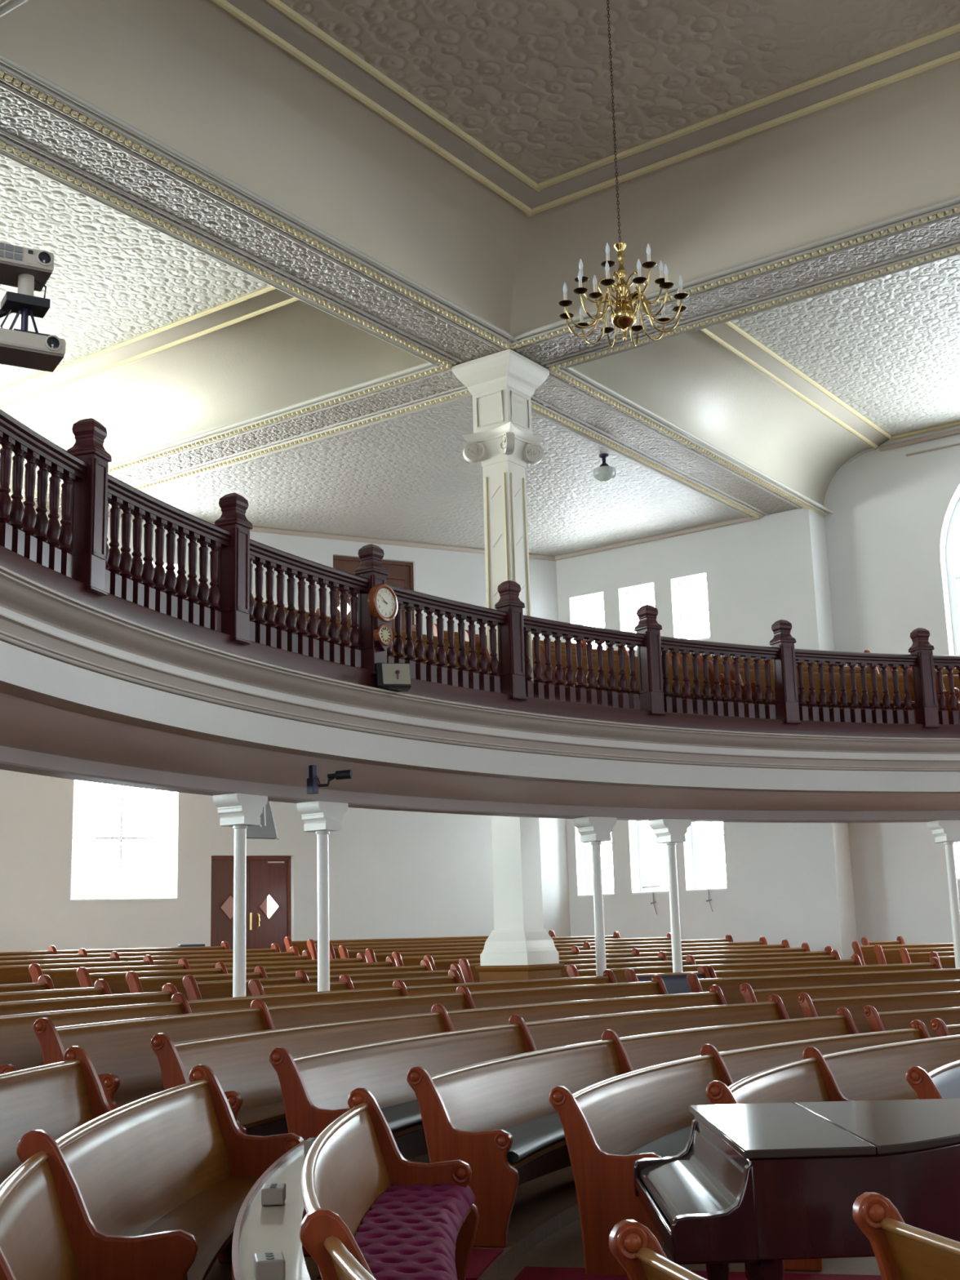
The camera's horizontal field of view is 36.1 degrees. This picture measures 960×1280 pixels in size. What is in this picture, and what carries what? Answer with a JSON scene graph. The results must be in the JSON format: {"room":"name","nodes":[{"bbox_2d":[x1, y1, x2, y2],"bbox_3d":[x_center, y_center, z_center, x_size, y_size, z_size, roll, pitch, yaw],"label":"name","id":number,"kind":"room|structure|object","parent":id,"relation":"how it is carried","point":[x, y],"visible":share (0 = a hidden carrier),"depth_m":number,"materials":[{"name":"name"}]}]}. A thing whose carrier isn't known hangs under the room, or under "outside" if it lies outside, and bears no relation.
{"room":"house of worship","nodes":[
{"label":"house of worship","id":0,"kind":"room"},
{"bbox_2d":[0,144,270,388],"bbox_3d":[-6.694,-4.521,18.340,9.872,0.100,5.720,-10,-14,35],"label":"ceiling","id":1,"kind":"structure","parent":0,"point":[115,278],"depth_m":18.25,"materials":[{"name":"paint"}]},
{"bbox_2d":[0,299,435,493],"bbox_3d":[-6.657,-3.910,18.200,9.722,0.986,8.030,-10,-14,35],"label":"cove","id":2,"kind":"object","parent":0,"point":[295,352],"visible":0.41,"depth_m":20.52,"materials":[{"name":"paint"}]},
{"bbox_2d":[0,510,570,951],"bbox_3d":[-3.549,1.988,25.106,11.503,10.600,0.500,4,-13,-25],"label":"wall","id":3,"kind":"structure","parent":0,"point":[393,874],"depth_m":24.93,"materials":[{"name":"white paint"}]},
{"bbox_2d":[70,779,177,901],"bbox_3d":[-5.751,3.181,23.702,1.680,2.020,0.425,4,-13,-25],"label":"window","id":4,"kind":"structure","parent":3,"relation":"in","point":[122,838],"depth_m":23.84,"materials":[{"name":"white glass"}]},
{"bbox_2d":[210,855,291,951],"bbox_3d":[-3.805,4.769,24.290,1.410,2.380,0.162,4,-13,-25],"label":"door","id":5,"kind":"structure","parent":3,"relation":"in","point":[268,877],"depth_m":24.43,"materials":[{"name":"brown wood"}]},
{"bbox_2d":[245,800,280,839],"bbox_3d":[-2.253,1.427,15.340,0.491,1.300,0.285,-2,-12,0],"label":"speaker","id":6,"kind":"object","parent":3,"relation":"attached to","point":[267,829],"visible":0.34,"depth_m":15.13},
{"bbox_2d":[333,555,414,630],"bbox_3d":[-1.914,-0.197,26.253,1.580,2.550,0.140,4,-13,-25],"label":"door","id":7,"kind":"structure","parent":3,"relation":"in","point":[401,574],"depth_m":26.57,"materials":[{"name":"brown wood"}]},
{"bbox_2d":[0,0,959,518],"bbox_3d":[-0.512,-3.908,16.415,15.589,0.067,19.099,-2,-12,0],"label":"trim","id":8,"kind":"structure","parent":3,"relation":"attached to","point":[11,5],"depth_m":16.55,"materials":[{"name":"grey paint"}]},
{"bbox_2d":[22,428,959,560],"bbox_3d":[1.549,-2.600,25.374,20.287,1.070,5.752,-2,-12,4],"label":"trim","id":9,"kind":"structure","parent":3,"relation":"attached to","point":[954,432],"depth_m":26.27,"materials":[{"name":"beige paint"}]},
{"bbox_2d":[108,395,746,555],"bbox_3d":[-1.960,-2.044,25.633,11.142,0.100,8.200,-10,-14,35],"label":"ceiling","id":10,"kind":"structure","parent":0,"point":[408,477],"depth_m":23.78,"materials":[{"name":"paint"}]},
{"bbox_2d":[0,0,959,341],"bbox_3d":[1.152,-5.258,12.709,7.781,0.986,8.021,-10,-14,35],"label":"cove","id":11,"kind":"object","parent":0,"point":[188,75],"visible":0.93,"depth_m":15.25,"materials":[{"name":"white paint"}]},
{"bbox_2d":[0,692,959,811],"bbox_3d":[2.147,0.753,12.851,8.599,0.505,24.944,-12,-15,40],"label":"balcony underside","id":12,"kind":"structure","parent":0,"point":[25,724],"depth_m":14.29,"materials":[{"name":"paint"}]},
{"bbox_2d":[306,764,352,794],"bbox_3d":[-1.382,1.276,13.501,0.422,0.262,0.104,-3,-12,5],"label":"security camera","id":13,"kind":"object","parent":12,"relation":"attached to","point":[313,785],"visible":1,"depth_m":13.48,"materials":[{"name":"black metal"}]},
{"bbox_2d":[0,606,959,793],"bbox_3d":[2.560,0.533,12.515,7.639,0.477,23.036,-12,-15,40],"label":"fascia","id":14,"kind":"structure","parent":12,"relation":"attached to","point":[26,674],"depth_m":13.92,"materials":[{"name":"white paint"}]},
{"bbox_2d":[0,613,959,771],"bbox_3d":[2.643,0.433,12.458,7.470,0.135,22.671,-12,-15,40],"label":"trim","id":15,"kind":"structure","parent":14,"relation":"attached to","point":[14,632],"depth_m":13.73,"materials":[{"name":"white paint"}]},
{"bbox_2d":[0,0,959,446],"bbox_3d":[-0.442,-4.183,20.363,17.402,0.125,16.690,-10,-14,35],"label":"trim","id":16,"kind":"structure","parent":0,"point":[260,11],"depth_m":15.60,"materials":[{"name":"beige paint"}]},
{"bbox_2d":[205,1153,880,1279],"bbox_3d":[-2.189,4.197,12.597,53.681,1.368,79.992,-8,-13,29],"label":"floor","id":17,"kind":"structure","parent":0,"point":[544,1228],"depth_m":8.77,"materials":[{"name":"carpet"}]},
{"bbox_2d":[0,974,54,992],"bbox_3d":[-4.561,3.363,12.325,0.680,0.995,3.317,-7,-13,24],"label":"pew","id":18,"kind":"object","parent":17,"relation":"on","point":[45,982],"visible":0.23,"depth_m":13.76,"materials":[{"name":"brown wood"}]},
{"bbox_2d":[0,979,111,1002],"bbox_3d":[-3.929,3.343,12.066,0.676,0.995,3.224,-7,-13,24],"label":"pew","id":19,"kind":"object","parent":17,"relation":"on","point":[101,987],"visible":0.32,"depth_m":13.13,"materials":[{"name":"brown wood"}]},
{"bbox_2d":[0,1045,112,1185],"bbox_3d":[-1.999,2.194,5.363,1.031,0.995,6.073,-1,-12,-5],"label":"pew","id":20,"kind":"object","parent":17,"relation":"on","point":[55,1099],"visible":0.45,"depth_m":7.80,"materials":[{"name":"brown wood"}]},
{"bbox_2d":[0,983,177,1015],"bbox_3d":[-3.272,3.333,11.857,0.681,0.995,3.250,-7,-13,24],"label":"pew","id":21,"kind":"object","parent":17,"relation":"on","point":[15,1007],"visible":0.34,"depth_m":12.46,"materials":[{"name":"brown wood"}]},
{"bbox_2d":[0,941,230,955],"bbox_3d":[-5.225,4.371,18.649,0.837,0.995,5.394,-12,-15,40],"label":"pew","id":22,"kind":"object","parent":17,"relation":"on","point":[224,944],"visible":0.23,"depth_m":19.60,"materials":[{"name":"brown wood"}]},
{"bbox_2d":[0,943,279,960],"bbox_3d":[-4.557,4.345,18.363,0.852,0.995,5.534,-12,-15,41],"label":"pew","id":23,"kind":"object","parent":17,"relation":"on","point":[82,953],"visible":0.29,"depth_m":18.97,"materials":[{"name":"brown wood"}]},
{"bbox_2d":[0,946,299,965],"bbox_3d":[-4.079,4.287,17.894,0.832,0.995,5.148,-12,-15,41],"label":"pew","id":24,"kind":"object","parent":17,"relation":"on","point":[114,957],"visible":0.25,"depth_m":18.19,"materials":[{"name":"brown wood"}]},
{"bbox_2d":[0,1064,305,1279],"bbox_3d":[-1.067,2.170,4.952,1.041,0.995,5.930,0,-12,-7],"label":"pew","id":25,"kind":"object","parent":17,"relation":"on","point":[156,1186],"visible":0.88,"depth_m":6.00,"materials":[{"name":"brown wood"}]},
{"bbox_2d":[0,950,312,984],"bbox_3d":[-3.641,4.221,17.385,0.806,0.995,4.655,-12,-15,40],"label":"pew","id":26,"kind":"object","parent":17,"relation":"on","point":[12,974],"visible":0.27,"depth_m":17.16,"materials":[{"name":"brown wood"}]},
{"bbox_2d":[28,952,367,989],"bbox_3d":[-2.981,4.193,17.087,0.819,0.995,4.796,-12,-15,41],"label":"pew","id":27,"kind":"object","parent":17,"relation":"on","point":[61,979],"visible":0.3,"depth_m":16.66,"materials":[{"name":"brown wood"}]},
{"bbox_2d":[76,955,397,994],"bbox_3d":[-2.472,4.140,16.645,0.806,0.995,4.521,-12,-15,41],"label":"pew","id":28,"kind":"object","parent":17,"relation":"on","point":[117,982],"visible":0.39,"depth_m":16.26,"materials":[{"name":"brown wood"}]},
{"bbox_2d":[213,792,267,997],"bbox_3d":[-2.217,2.817,13.567,0.300,2.757,0.430,-9,-14,32],"label":"column","id":29,"kind":"structure","parent":17,"relation":"on","point":[238,811],"depth_m":13.65,"materials":[{"name":"paint"}]},
{"bbox_2d":[125,959,432,1000],"bbox_3d":[-1.945,4.089,16.220,0.797,0.995,4.306,-12,-15,41],"label":"pew","id":30,"kind":"object","parent":17,"relation":"on","point":[136,984],"visible":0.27,"depth_m":15.89,"materials":[{"name":"brown wood"}]},
{"bbox_2d":[0,969,617,1074],"bbox_3d":[-1.125,3.657,13.428,1.312,0.995,8.872,-10,-14,34],"label":"pew","id":31,"kind":"object","parent":17,"relation":"on","point":[20,1048],"visible":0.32,"depth_m":12.45,"materials":[{"name":"brown wood"}]},
{"bbox_2d":[296,800,348,991],"bbox_3d":[-1.544,2.990,14.503,0.300,2.757,0.430,-10,-14,37],"label":"column","id":32,"kind":"structure","parent":17,"relation":"on","point":[322,818],"depth_m":14.58,"materials":[{"name":"paint"}]},
{"bbox_2d":[182,963,465,1000],"bbox_3d":[-1.433,4.037,15.787,0.777,0.995,3.915,-12,-16,41],"label":"pew","id":33,"kind":"object","parent":17,"relation":"on","point":[199,990],"visible":0.24,"depth_m":15.53,"materials":[{"name":"brown wood"}]},
{"bbox_2d":[33,974,667,1110],"bbox_3d":[-0.509,3.618,13.026,1.280,0.995,8.439,-10,-14,35],"label":"pew","id":34,"kind":"object","parent":17,"relation":"on","point":[122,1057],"visible":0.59,"depth_m":11.65,"materials":[{"name":"brown wood"}]},
{"bbox_2d":[248,968,462,995],"bbox_3d":[-1.072,3.961,15.216,0.729,0.995,2.932,-12,-15,41],"label":"pew","id":35,"kind":"object","parent":17,"relation":"on","point":[256,988],"visible":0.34,"depth_m":15.34,"materials":[{"name":"brown wood"}]},
{"bbox_2d":[298,1087,479,1279],"bbox_3d":[-0.089,2.204,4.705,1.024,0.995,5.713,0,-12,-9],"label":"pew","id":36,"kind":"object","parent":17,"relation":"on","point":[374,1212],"visible":1,"depth_m":6.38,"materials":[{"name":"brown wood"}]},
{"bbox_2d":[231,1137,317,1279],"bbox_3d":[-0.722,2.145,5.666,0.347,0.102,3.166,-1,-12,-3],"label":"partition","id":37,"kind":"object","parent":36,"relation":"attached to","point":[267,1245],"visible":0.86,"depth_m":5.14,"materials":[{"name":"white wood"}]},
{"bbox_2d":[354,1182,475,1279],"bbox_3d":[0.005,2.221,4.717,0.802,0.110,5.572,0,-12,-9],"label":"seat cushion","id":38,"kind":"object","parent":36,"relation":"on","point":[404,1231],"depth_m":6.24,"materials":[{"name":"purple fabric"}]},
{"bbox_2d":[284,929,555,955],"bbox_3d":[-0.731,5.112,23.127,4.810,0.995,0.728,5,-13,-30],"label":"pew","id":39,"kind":"object","parent":17,"relation":"on","point":[301,945],"visible":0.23,"depth_m":23.03,"materials":[{"name":"brown wood"}]},
{"bbox_2d":[150,984,727,1136],"bbox_3d":[0.173,3.599,12.507,1.304,0.995,7.918,-10,-14,34],"label":"pew","id":40,"kind":"object","parent":17,"relation":"on","point":[242,1066],"visible":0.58,"depth_m":10.96,"materials":[{"name":"brown wood"}]},
{"bbox_2d":[306,931,620,959],"bbox_3d":[-0.017,5.061,22.725,5.495,0.995,0.782,5,-13,-28],"label":"pew","id":41,"kind":"object","parent":17,"relation":"on","point":[313,948],"visible":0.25,"depth_m":22.66,"materials":[{"name":"brown wood"}]},
{"bbox_2d":[329,933,671,959],"bbox_3d":[0.548,4.995,22.231,6.021,0.995,0.823,5,-13,-28],"label":"pew","id":42,"kind":"object","parent":17,"relation":"on","point":[334,952],"visible":0.12,"depth_m":22.17,"materials":[{"name":"brown wood"}]},
{"bbox_2d":[451,348,564,982],"bbox_3d":[0.379,0.676,17.790,0.890,8.410,0.890,-10,-14,35],"label":"pillar","id":43,"kind":"structure","parent":17,"relation":"on","point":[502,384],"depth_m":18.00,"materials":[{"name":"white paint"}]},
{"bbox_2d":[269,994,789,1218],"bbox_3d":[0.836,3.552,11.944,1.271,0.995,7.434,-10,-14,34],"label":"pew","id":44,"kind":"object","parent":17,"relation":"on","point":[316,1087],"visible":0.48,"depth_m":10.65,"materials":[{"name":"brown wood"}]},
{"bbox_2d":[380,1099,422,1131],"bbox_3d":[0.909,3.559,11.890,0.974,0.065,7.008,-10,-14,34],"label":"seat cushion","id":45,"kind":"object","parent":44,"relation":"on","point":[401,1115],"depth_m":9.67,"materials":[{"name":"grey fabric"}]},
{"bbox_2d":[337,934,733,962],"bbox_3d":[1.102,4.926,21.718,6.680,0.995,0.887,4,-13,-27],"label":"pew","id":46,"kind":"object","parent":17,"relation":"on","point":[344,953],"visible":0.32,"depth_m":21.60,"materials":[{"name":"brown wood"}]},
{"bbox_2d":[364,936,767,962],"bbox_3d":[1.506,4.858,21.193,6.672,0.995,0.963,4,-13,-26],"label":"pew","id":47,"kind":"object","parent":17,"relation":"on","point":[371,957],"visible":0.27,"depth_m":21.69,"materials":[{"name":"brown wood"}]},
{"bbox_2d":[391,939,790,966],"bbox_3d":[1.811,4.778,20.592,6.473,0.995,0.956,4,-13,-26],"label":"pew","id":48,"kind":"object","parent":17,"relation":"on","point":[408,960],"visible":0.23,"depth_m":21.09,"materials":[{"name":"brown wood"}]},
{"bbox_2d":[302,1244,881,1279],"bbox_3d":[2.695,2.848,6.443,12.286,0.465,8.963,1,-12,-14],"label":"carpet","id":49,"kind":"object","parent":17,"relation":"on","point":[480,1259],"visible":0.17,"depth_m":7.93,"materials":[{"name":"red carpet"}]},
{"bbox_2d":[632,1098,959,1279],"bbox_3d":[1.918,2.549,6.239,2.370,0.988,1.570,-2,-12,0],"label":"grand piano","id":50,"kind":"object","parent":49,"relation":"on","point":[759,1186],"visible":0.98,"depth_m":5.66,"materials":[{"name":"brown wood"}]},
{"bbox_2d":[573,816,617,976],"bbox_3d":[1.407,3.474,17.268,0.430,2.757,0.300,6,-14,-34],"label":"column","id":51,"kind":"structure","parent":17,"relation":"on","point":[593,830],"depth_m":17.35,"materials":[{"name":"paint"}]},
{"bbox_2d":[423,942,810,970],"bbox_3d":[2.113,4.698,19.996,6.158,0.995,0.938,4,-13,-26],"label":"pew","id":52,"kind":"object","parent":17,"relation":"on","point":[436,965],"visible":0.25,"depth_m":20.54,"materials":[{"name":"brown wood"}]},
{"bbox_2d":[406,1007,858,1247],"bbox_3d":[1.535,3.526,11.366,1.227,0.995,6.873,-9,-14,34],"label":"pew","id":53,"kind":"object","parent":17,"relation":"on","point":[497,1117],"visible":0.56,"depth_m":9.90,"materials":[{"name":"brown wood"}]},
{"bbox_2d":[503,1112,564,1162],"bbox_3d":[1.610,3.533,11.312,0.931,0.065,6.457,-9,-14,34],"label":"seat cushion","id":54,"kind":"object","parent":53,"relation":"on","point":[534,1135],"depth_m":9.38,"materials":[{"name":"grey fabric"}]},
{"bbox_2d":[458,946,832,982],"bbox_3d":[2.439,4.621,19.412,5.848,0.995,0.922,4,-13,-26],"label":"pew","id":55,"kind":"object","parent":17,"relation":"on","point":[470,975],"visible":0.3,"depth_m":19.86,"materials":[{"name":"brown wood"}]},
{"bbox_2d":[608,1219,707,1279],"bbox_3d":[1.028,1.990,3.354,0.659,0.995,2.081,2,-12,-19],"label":"pew","id":56,"kind":"object","parent":17,"relation":"on","point":[632,1243],"visible":1,"depth_m":4.22,"materials":[{"name":"brown wood"}]},
{"bbox_2d":[625,965,711,994],"bbox_3d":[2.365,4.317,17.124,1.156,0.995,0.659,5,-14,-31],"label":"pew","id":57,"kind":"object","parent":17,"relation":"on","point":[675,983],"visible":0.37,"depth_m":17.38,"materials":[{"name":"brown wood"}]},
{"bbox_2d":[648,818,691,973],"bbox_3d":[2.381,3.572,17.880,0.430,2.757,0.300,5,-13,-30],"label":"column","id":58,"kind":"structure","parent":17,"relation":"on","point":[668,832],"depth_m":17.96,"materials":[{"name":"paint"}]},
{"bbox_2d":[560,950,840,977],"bbox_3d":[2.839,4.556,18.899,4.782,0.995,0.842,4,-13,-26],"label":"pew","id":59,"kind":"object","parent":17,"relation":"on","point":[690,960],"visible":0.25,"depth_m":19.40,"materials":[{"name":"brown wood"}]},
{"bbox_2d":[566,954,862,982],"bbox_3d":[3.137,4.470,18.270,4.394,0.995,0.759,4,-13,-26],"label":"pew","id":60,"kind":"object","parent":17,"relation":"on","point":[620,973],"visible":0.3,"depth_m":18.70,"materials":[{"name":"brown wood"}]},
{"bbox_2d":[548,1019,931,1275],"bbox_3d":[2.200,3.478,10.760,1.203,0.995,6.430,-9,-14,33],"label":"pew","id":61,"kind":"object","parent":17,"relation":"on","point":[609,1125],"visible":0.54,"depth_m":9.26,"materials":[{"name":"brown wood"}]},
{"bbox_2d":[627,1125,691,1157],"bbox_3d":[2.276,3.485,10.706,0.908,0.065,6.023,-9,-14,33],"label":"seat cushion","id":62,"kind":"object","parent":61,"relation":"on","point":[670,1140],"depth_m":9.42,"materials":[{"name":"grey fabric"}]},
{"bbox_2d":[686,968,959,1004],"bbox_3d":[4.324,4.336,17.185,4.044,0.995,0.749,3,-13,-23],"label":"pew","id":63,"kind":"object","parent":17,"relation":"on","point":[730,987],"visible":0.34,"depth_m":17.43,"materials":[{"name":"brown wood"}]},
{"bbox_2d":[705,956,942,978],"bbox_3d":[4.412,4.450,18.054,3.406,0.995,0.694,3,-12,-21],"label":"pew","id":64,"kind":"object","parent":17,"relation":"on","point":[934,963],"visible":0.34,"depth_m":18.40,"materials":[{"name":"brown wood"}]},
{"bbox_2d":[706,1034,959,1271],"bbox_3d":[2.918,3.385,10.406,1.098,0.995,5.550,-9,-14,34],"label":"pew","id":65,"kind":"object","parent":17,"relation":"on","point":[877,1072],"visible":0.38,"depth_m":10.77,"materials":[{"name":"brown wood"}]},
{"bbox_2d":[739,979,959,1018],"bbox_3d":[4.673,4.263,16.357,3.807,0.995,0.740,3,-13,-23],"label":"pew","id":66,"kind":"object","parent":17,"relation":"on","point":[788,996],"visible":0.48,"depth_m":16.47,"materials":[{"name":"brown wood"}]},
{"bbox_2d":[797,991,959,1033],"bbox_3d":[5.015,4.175,15.552,3.546,0.995,0.729,3,-13,-23],"label":"pew","id":67,"kind":"object","parent":17,"relation":"on","point":[815,1007],"visible":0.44,"depth_m":15.55,"materials":[{"name":"brown wood"}]},
{"bbox_2d":[852,941,953,964],"bbox_3d":[6.463,4.894,21.546,1.806,0.995,0.659,0,-12,-10],"label":"pew","id":68,"kind":"object","parent":17,"relation":"on","point":[867,955],"visible":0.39,"depth_m":21.72,"materials":[{"name":"brown wood"}]},
{"bbox_2d":[852,1191,959,1279],"bbox_3d":[1.809,2.040,3.704,0.659,0.995,2.048,2,-12,-19],"label":"pew","id":69,"kind":"object","parent":17,"relation":"on","point":[902,1251],"visible":1,"depth_m":4.50,"materials":[{"name":"brown wood"}]},
{"bbox_2d":[862,1005,959,1037],"bbox_3d":[5.367,4.103,14.703,3.286,0.995,0.720,3,-13,-23],"label":"pew","id":70,"kind":"object","parent":17,"relation":"on","point":[897,1020],"visible":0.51,"depth_m":14.53,"materials":[{"name":"brown wood"}]},
{"bbox_2d":[874,944,954,964],"bbox_3d":[6.974,4.802,20.918,2.539,0.995,0.659,0,-12,-8],"label":"pew","id":71,"kind":"object","parent":17,"relation":"on","point":[889,956],"visible":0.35,"depth_m":21.05,"materials":[{"name":"brown wood"}]},
{"bbox_2d":[906,1060,959,1242],"bbox_3d":[3.430,3.196,9.559,0.682,0.995,2.344,-8,-13,30],"label":"pew","id":72,"kind":"object","parent":17,"relation":"on","point":[943,1082],"visible":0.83,"depth_m":9.18,"materials":[{"name":"brown wood"}]},
{"bbox_2d":[926,820,959,968],"bbox_3d":[6.277,3.769,19.372,0.430,2.757,0.300,1,-12,-12],"label":"column","id":73,"kind":"structure","parent":17,"relation":"on","point":[947,833],"depth_m":19.46,"materials":[{"name":"paint"}]},
{"bbox_2d":[279,0,959,183],"bbox_3d":[1.135,-5.873,12.835,5.480,0.100,5.720,-10,-14,35],"label":"ceiling","id":74,"kind":"structure","parent":0,"point":[529,81],"depth_m":14.00,"materials":[{"name":"paint"}]},
{"bbox_2d":[558,0,688,347],"bbox_3d":[1.151,-4.150,12.505,1.071,3.422,1.068,4,-13,-25],"label":"chandelier","id":75,"kind":"object","parent":74,"relation":"hanging from","point":[624,317],"visible":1,"depth_m":12.18,"materials":[{"name":"gold metal"}]},
{"bbox_2d":[555,507,857,959],"bbox_3d":[3.717,2.002,26.171,5.450,10.600,0.700,-10,-14,35],"label":"wall","id":76,"kind":"structure","parent":0,"point":[792,882],"depth_m":25.38,"materials":[{"name":"white paint"}]},
{"bbox_2d":[577,595,605,649],"bbox_3d":[2.115,-0.227,27.556,0.740,1.210,0.405,-10,-14,35],"label":"window","id":77,"kind":"structure","parent":76,"relation":"in","point":[591,611],"depth_m":27.80,"materials":[{"name":"white glass"}]},
{"bbox_2d":[577,832,613,897],"bbox_3d":[2.167,3.880,26.745,0.760,2.261,0.429,-10,-14,35],"label":"window","id":78,"kind":"structure","parent":76,"relation":"in","point":[606,846],"depth_m":26.85,"materials":[{"name":"white glass"}]},
{"bbox_2d":[626,586,654,652],"bbox_3d":[2.982,-0.377,26.947,0.740,1.210,0.405,-10,-14,35],"label":"window","id":79,"kind":"structure","parent":76,"relation":"in","point":[637,598],"depth_m":27.23,"materials":[{"name":"white glass"}]},
{"bbox_2d":[631,820,668,914],"bbox_3d":[3.082,3.721,26.102,0.760,2.261,0.429,-10,-14,35],"label":"window","id":80,"kind":"structure","parent":76,"relation":"in","point":[653,861],"depth_m":26.28,"materials":[{"name":"white glass"}]},
{"bbox_2d":[678,577,710,640],"bbox_3d":[3.852,-0.527,26.335,0.710,1.210,0.405,-10,-14,35],"label":"window","id":81,"kind":"structure","parent":76,"relation":"in","point":[693,594],"depth_m":26.53,"materials":[{"name":"white glass"}]},
{"bbox_2d":[685,822,726,911],"bbox_3d":[3.961,3.570,25.483,0.770,2.261,0.429,-10,-14,35],"label":"window","id":82,"kind":"structure","parent":76,"relation":"in","point":[707,837],"depth_m":25.64,"materials":[{"name":"white glass"}]},
{"bbox_2d":[563,326,872,511],"bbox_3d":[6.583,-3.894,20.097,7.790,0.986,8.800,-10,-14,35],"label":"cove","id":83,"kind":"object","parent":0,"point":[691,380],"visible":0.61,"depth_m":22.20,"materials":[{"name":"paint"}]},
{"bbox_2d":[639,700,939,724],"bbox_3d":[-2.513,0.411,17.147,20.988,2.130,47.687,-12,-15,40],"label":"floor","id":84,"kind":"structure","parent":0,"point":[937,700],"depth_m":21.46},
{"bbox_2d":[251,595,498,675],"bbox_3d":[-0.998,0.170,15.894,0.687,0.995,3.580,-12,-15,41],"label":"pew","id":85,"kind":"object","parent":84,"relation":"on","point":[402,633],"visible":0.11,"depth_m":16.73,"materials":[{"name":"brown wood"}]},
{"bbox_2d":[0,565,959,754],"bbox_3d":[2.573,0.207,12.563,7.697,0.185,23.037,-12,-15,40],"label":"trim","id":86,"kind":"structure","parent":84,"relation":"attached to","point":[20,594],"depth_m":13.59,"materials":[{"name":"white paint"}]},
{"bbox_2d":[375,662,411,692],"bbox_3d":[-0.823,0.345,13.878,0.320,0.250,0.243,1,-12,-12],"label":"speaker","id":87,"kind":"object","parent":86,"relation":"on","point":[395,677],"visible":0.95,"depth_m":13.79},
{"bbox_2d":[382,663,410,684],"bbox_3d":[-0.786,0.319,13.803,0.260,0.209,0.073,1,-12,-12],"label":"grille","id":88,"kind":"object","parent":87,"relation":"attached to","point":[392,673],"depth_m":13.79,"materials":[{"name":"beige"}]},
{"bbox_2d":[0,273,959,737],"bbox_3d":[2.492,-0.581,12.668,7.615,1.395,22.821,-12,-15,40],"label":"balustrade","id":89,"kind":"object","parent":86,"relation":"on","point":[77,569],"depth_m":13.82,"materials":[{"name":"brown wood"}]},
{"bbox_2d":[0,242,53,291],"bbox_3d":[-2.642,-2.113,8.284,0.420,0.125,0.302,5,-13,-29],"label":"projector","id":90,"kind":"object","parent":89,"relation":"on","point":[15,260],"visible":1,"depth_m":8.22,"materials":[{"name":"beige plastic"}]},
{"bbox_2d":[0,328,66,372],"bbox_3d":[-2.539,-1.620,8.199,0.400,0.111,0.282,5,-13,-29],"label":"projector","id":91,"kind":"object","parent":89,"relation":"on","point":[17,348],"visible":1,"depth_m":8.13,"materials":[{"name":"beige plastic"}]},
{"bbox_2d":[368,583,397,651],"bbox_3d":[-0.914,-0.215,13.976,0.080,0.652,0.374,-10,-14,34],"label":"wall clock","id":92,"kind":"object","parent":89,"relation":"attached to","point":[382,599],"visible":1,"depth_m":13.93,"materials":[{"name":"brown wood"}]},
{"bbox_2d":[539,644,735,715],"bbox_3d":[2.022,0.598,18.397,2.734,0.995,0.658,5,-14,-31],"label":"pew","id":93,"kind":"object","parent":84,"relation":"on","point":[542,659],"visible":0.25,"depth_m":18.53,"materials":[{"name":"brown wood"}]},
{"bbox_2d":[697,654,894,722],"bbox_3d":[4.463,0.693,20.538,2.829,0.995,0.659,2,-12,-18],"label":"pew","id":94,"kind":"object","parent":84,"relation":"on","point":[868,668],"visible":0.12,"depth_m":20.77,"materials":[{"name":"brown wood"}]},
{"bbox_2d":[728,662,937,712],"bbox_3d":[4.756,0.777,19.644,2.855,0.995,0.659,2,-12,-18],"label":"pew","id":95,"kind":"object","parent":84,"relation":"on","point":[762,679],"visible":0.21,"depth_m":19.89,"materials":[{"name":"brown wood"}]},
{"bbox_2d":[724,247,959,435],"bbox_3d":[6.565,-4.509,20.223,5.480,0.100,8.900,-10,-14,35],"label":"ceiling","id":96,"kind":"structure","parent":0,"point":[887,347],"depth_m":21.02,"materials":[{"name":"paint"}]},
{"bbox_2d":[824,425,959,946],"bbox_3d":[9.430,1.169,22.904,7.800,10.600,0.600,-10,-14,35],"label":"wall","id":97,"kind":"structure","parent":0,"point":[886,530],"depth_m":24.57,"materials":[{"name":"white paint"}]},
{"bbox_2d":[0,745,959,822],"bbox_3d":[1.988,0.838,12.980,8.328,0.650,25.091,-12,-15,40],"label":"trim","id":98,"kind":"structure","parent":97,"relation":"attached to","point":[13,759],"depth_m":15.51,"materials":[{"name":"paint"}]},
{"bbox_2d":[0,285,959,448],"bbox_3d":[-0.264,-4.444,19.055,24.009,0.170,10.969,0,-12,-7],"label":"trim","id":99,"kind":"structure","parent":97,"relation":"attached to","point":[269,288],"depth_m":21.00,"materials":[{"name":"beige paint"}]},
{"bbox_2d":[946,497,959,654],"bbox_3d":[9.384,-1.278,23.439,3.860,4.410,0.120,-10,-14,35],"label":"window","id":100,"kind":"structure","parent":97,"relation":"in","point":[953,542],"depth_m":24.49,"materials":[{"name":"white glass"}]},
{"bbox_3d":[1.150,-5.315,12.720,12.429,1.140,12.436,-2,-12,0],"label":"wall","id":101,"kind":"structure","parent":0,"visible":0},
{"bbox_2d":[0,72,959,515],"bbox_3d":[-0.289,-3.428,18.920,19.482,0.081,18.490,-10,-14,35],"label":"ceiling beam","id":102,"kind":"structure","parent":101,"relation":"attached to","point":[20,118],"depth_m":16.58,"materials":[{"name":"paint"}]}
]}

